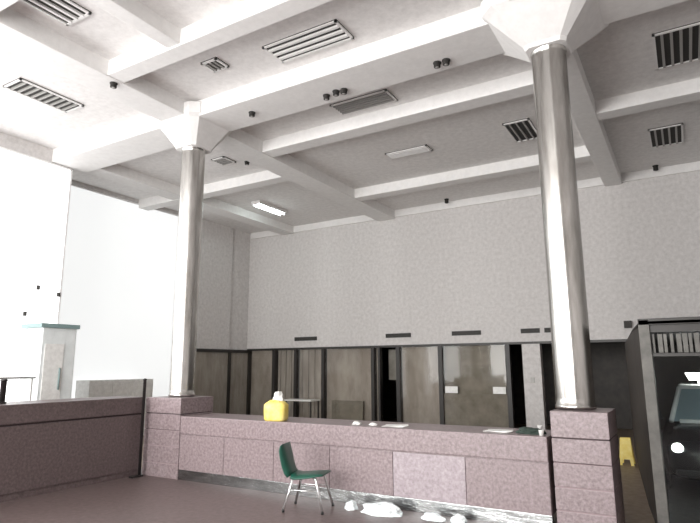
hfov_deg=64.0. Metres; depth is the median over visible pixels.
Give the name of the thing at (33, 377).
handrail
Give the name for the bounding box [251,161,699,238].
trim
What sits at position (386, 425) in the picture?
paper stack
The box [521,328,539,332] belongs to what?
air vent
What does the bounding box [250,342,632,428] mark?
wall
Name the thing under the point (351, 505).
plastic sheeting
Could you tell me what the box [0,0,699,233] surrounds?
ceiling
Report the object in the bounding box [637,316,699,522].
door frame
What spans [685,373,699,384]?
roof light
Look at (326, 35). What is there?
ceiling vent
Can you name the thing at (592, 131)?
trim
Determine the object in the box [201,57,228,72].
ceiling vent
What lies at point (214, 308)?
wall
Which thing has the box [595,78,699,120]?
trim
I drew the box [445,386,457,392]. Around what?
notice sheet
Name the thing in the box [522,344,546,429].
pier
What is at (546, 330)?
air vent
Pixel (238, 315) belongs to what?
wall
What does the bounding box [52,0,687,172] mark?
ceiling beam
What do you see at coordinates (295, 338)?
air vent
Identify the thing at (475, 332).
air vent
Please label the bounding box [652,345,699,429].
wall
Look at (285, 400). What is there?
desk
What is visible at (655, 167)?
ceiling spotlight
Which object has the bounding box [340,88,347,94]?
ceiling spotlight
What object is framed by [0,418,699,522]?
floor
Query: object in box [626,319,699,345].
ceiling
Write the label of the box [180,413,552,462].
countertop
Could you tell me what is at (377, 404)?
blind
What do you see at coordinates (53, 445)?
counter
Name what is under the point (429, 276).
wall
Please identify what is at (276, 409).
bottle
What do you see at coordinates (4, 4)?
trim
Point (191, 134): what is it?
column
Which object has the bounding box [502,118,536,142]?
ceiling vent
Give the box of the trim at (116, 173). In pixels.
[87,164,293,234]
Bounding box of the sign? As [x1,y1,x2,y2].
[619,437,635,465]
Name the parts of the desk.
leg, leg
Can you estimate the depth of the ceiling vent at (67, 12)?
7.43 m
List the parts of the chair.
backrest, leg, leg, seat, leg, leg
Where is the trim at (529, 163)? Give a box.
[355,146,591,200]
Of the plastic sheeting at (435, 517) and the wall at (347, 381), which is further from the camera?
the wall at (347, 381)
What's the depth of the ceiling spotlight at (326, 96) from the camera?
9.22 m
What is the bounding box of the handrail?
[0,376,35,400]
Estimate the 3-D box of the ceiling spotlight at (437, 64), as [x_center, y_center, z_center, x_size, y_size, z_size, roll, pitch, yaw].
[1.288,-2.902,8.275,0.120,0.079,0.120,-7,-12,30]
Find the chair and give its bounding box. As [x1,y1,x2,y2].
[279,441,333,514]
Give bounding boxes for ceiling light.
[251,200,286,214]
[385,144,432,159]
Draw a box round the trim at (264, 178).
[138,170,289,210]
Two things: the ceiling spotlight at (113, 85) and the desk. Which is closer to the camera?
the ceiling spotlight at (113, 85)
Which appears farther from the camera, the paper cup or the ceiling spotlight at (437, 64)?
the ceiling spotlight at (437, 64)
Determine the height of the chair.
0.788 m
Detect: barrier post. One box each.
[0,379,7,403]
[128,378,146,478]
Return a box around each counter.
[0,396,141,502]
[178,413,556,522]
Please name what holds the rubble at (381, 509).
on the floor
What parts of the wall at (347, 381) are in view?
dado panel, hatch panel, rail, dado panel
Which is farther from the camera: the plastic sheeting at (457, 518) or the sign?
the sign
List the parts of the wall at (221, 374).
rail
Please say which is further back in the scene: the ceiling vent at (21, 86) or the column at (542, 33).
the ceiling vent at (21, 86)
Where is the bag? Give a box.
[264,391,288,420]
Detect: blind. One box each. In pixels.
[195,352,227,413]
[229,353,247,414]
[250,350,271,414]
[278,350,293,416]
[299,349,320,417]
[327,348,371,420]
[376,348,378,420]
[402,346,439,423]
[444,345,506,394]
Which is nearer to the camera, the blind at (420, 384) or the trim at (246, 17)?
the trim at (246, 17)
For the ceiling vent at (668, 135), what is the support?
in the ceiling at (620, 60)
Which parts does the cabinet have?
door, door, door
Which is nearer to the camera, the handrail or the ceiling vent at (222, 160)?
the handrail
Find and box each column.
[156,101,231,396]
[481,0,608,409]
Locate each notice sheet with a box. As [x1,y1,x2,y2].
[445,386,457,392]
[493,387,505,393]
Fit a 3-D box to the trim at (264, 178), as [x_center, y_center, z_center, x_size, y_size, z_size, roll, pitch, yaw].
[-3.599,-1.887,14.713,5.420,0.270,0.340,-7,-12,30]
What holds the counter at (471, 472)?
on the floor
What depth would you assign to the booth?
10.56 m
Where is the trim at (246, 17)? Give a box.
[108,0,332,82]
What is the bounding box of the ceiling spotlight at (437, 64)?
[433,61,440,68]
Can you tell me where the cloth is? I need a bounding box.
[515,427,546,434]
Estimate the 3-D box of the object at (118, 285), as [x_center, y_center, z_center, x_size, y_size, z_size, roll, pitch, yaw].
[-6.288,1.240,15.024,0.050,6.065,5.050,-7,-12,30]
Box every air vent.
[294,336,316,340]
[386,333,410,337]
[452,330,480,335]
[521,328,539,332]
[544,328,550,332]
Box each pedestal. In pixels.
[142,396,212,478]
[550,408,624,522]
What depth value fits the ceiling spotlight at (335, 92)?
9.08 m
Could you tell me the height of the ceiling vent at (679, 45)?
0.045 m
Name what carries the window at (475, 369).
attached to the wall at (347, 381)
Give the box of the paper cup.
[538,430,543,435]
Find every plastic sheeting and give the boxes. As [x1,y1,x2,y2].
[345,500,357,510]
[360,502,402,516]
[421,512,445,521]
[450,514,466,522]
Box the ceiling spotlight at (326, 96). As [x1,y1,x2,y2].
[323,94,329,100]
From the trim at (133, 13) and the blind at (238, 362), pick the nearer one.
the trim at (133, 13)
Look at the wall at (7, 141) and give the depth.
11.76 m
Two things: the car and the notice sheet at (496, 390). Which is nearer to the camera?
the car
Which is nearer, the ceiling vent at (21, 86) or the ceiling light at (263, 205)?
the ceiling vent at (21, 86)
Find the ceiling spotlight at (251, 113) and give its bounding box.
[248,111,254,116]
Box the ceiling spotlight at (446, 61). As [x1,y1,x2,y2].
[442,58,449,65]
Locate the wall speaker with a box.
[624,321,631,327]
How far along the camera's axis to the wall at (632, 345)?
7.46 m
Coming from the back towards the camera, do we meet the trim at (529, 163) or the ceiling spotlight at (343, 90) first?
the trim at (529, 163)
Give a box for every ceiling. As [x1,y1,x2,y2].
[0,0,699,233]
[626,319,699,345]
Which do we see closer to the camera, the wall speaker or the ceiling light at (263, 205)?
the wall speaker
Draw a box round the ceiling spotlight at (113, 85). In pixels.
[110,81,117,88]
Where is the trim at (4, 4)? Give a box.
[0,0,18,11]
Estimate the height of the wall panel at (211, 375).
2.220 m
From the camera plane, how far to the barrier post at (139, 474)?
9.26 m
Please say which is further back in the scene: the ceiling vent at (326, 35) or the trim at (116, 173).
the trim at (116, 173)
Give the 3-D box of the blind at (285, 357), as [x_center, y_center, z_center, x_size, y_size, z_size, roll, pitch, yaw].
[-2.050,4.027,18.436,0.780,2.200,0.060,-7,-12,30]
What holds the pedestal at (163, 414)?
on the floor
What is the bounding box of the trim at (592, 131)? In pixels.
[567,49,621,186]
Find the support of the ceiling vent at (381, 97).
in the ceiling at (620, 60)
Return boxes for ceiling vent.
[3,77,83,112]
[20,0,91,25]
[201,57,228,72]
[211,156,235,165]
[262,19,353,63]
[330,89,397,115]
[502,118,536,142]
[648,123,683,148]
[652,21,699,69]
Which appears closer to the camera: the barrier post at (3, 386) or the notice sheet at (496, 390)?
the barrier post at (3, 386)
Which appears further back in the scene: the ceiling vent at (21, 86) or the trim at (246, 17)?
the ceiling vent at (21, 86)
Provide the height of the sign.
0.460 m
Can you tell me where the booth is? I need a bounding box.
[18,323,79,400]
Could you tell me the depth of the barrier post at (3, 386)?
7.81 m
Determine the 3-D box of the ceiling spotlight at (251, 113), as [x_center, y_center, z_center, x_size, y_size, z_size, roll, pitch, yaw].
[-1.728,-2.588,9.865,0.120,0.079,0.120,-7,-12,30]
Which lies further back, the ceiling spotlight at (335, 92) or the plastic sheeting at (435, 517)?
the ceiling spotlight at (335, 92)
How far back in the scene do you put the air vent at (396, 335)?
16.46 m
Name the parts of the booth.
door, handle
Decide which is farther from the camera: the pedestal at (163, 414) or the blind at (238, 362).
the blind at (238, 362)
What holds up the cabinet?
on the floor
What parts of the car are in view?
cabin glass, scuttle panel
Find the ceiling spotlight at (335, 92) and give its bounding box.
[332,89,339,96]
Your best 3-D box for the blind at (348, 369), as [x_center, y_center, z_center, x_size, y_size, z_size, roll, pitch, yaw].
[0.005,3.788,17.219,1.680,2.200,0.030,-7,-12,30]
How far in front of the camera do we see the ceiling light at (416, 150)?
12.42 m
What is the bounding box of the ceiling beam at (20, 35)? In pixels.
[0,7,394,220]
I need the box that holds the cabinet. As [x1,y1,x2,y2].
[75,379,152,435]
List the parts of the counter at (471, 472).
panel, panel, panel, panel, kick plate, panel, panel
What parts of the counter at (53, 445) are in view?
panel, panel, panel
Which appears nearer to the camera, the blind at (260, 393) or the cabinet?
the cabinet
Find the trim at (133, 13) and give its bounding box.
[89,0,180,47]
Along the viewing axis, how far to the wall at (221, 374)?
18.08 m
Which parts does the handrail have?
rail, rail post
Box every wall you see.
[0,132,72,316]
[72,180,232,348]
[195,348,248,414]
[229,229,249,349]
[246,339,626,427]
[247,170,699,348]
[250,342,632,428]
[625,328,657,522]
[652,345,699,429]
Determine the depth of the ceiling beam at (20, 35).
9.35 m
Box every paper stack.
[383,424,408,426]
[485,429,512,432]
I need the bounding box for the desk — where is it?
[284,399,319,417]
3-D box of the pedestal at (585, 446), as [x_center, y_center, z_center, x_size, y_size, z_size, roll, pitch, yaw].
[2.666,2.306,6.274,0.590,1.253,0.750,-7,-12,30]
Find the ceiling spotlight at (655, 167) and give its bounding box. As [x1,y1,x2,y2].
[652,165,657,170]
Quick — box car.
[659,373,699,488]
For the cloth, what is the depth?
6.46 m

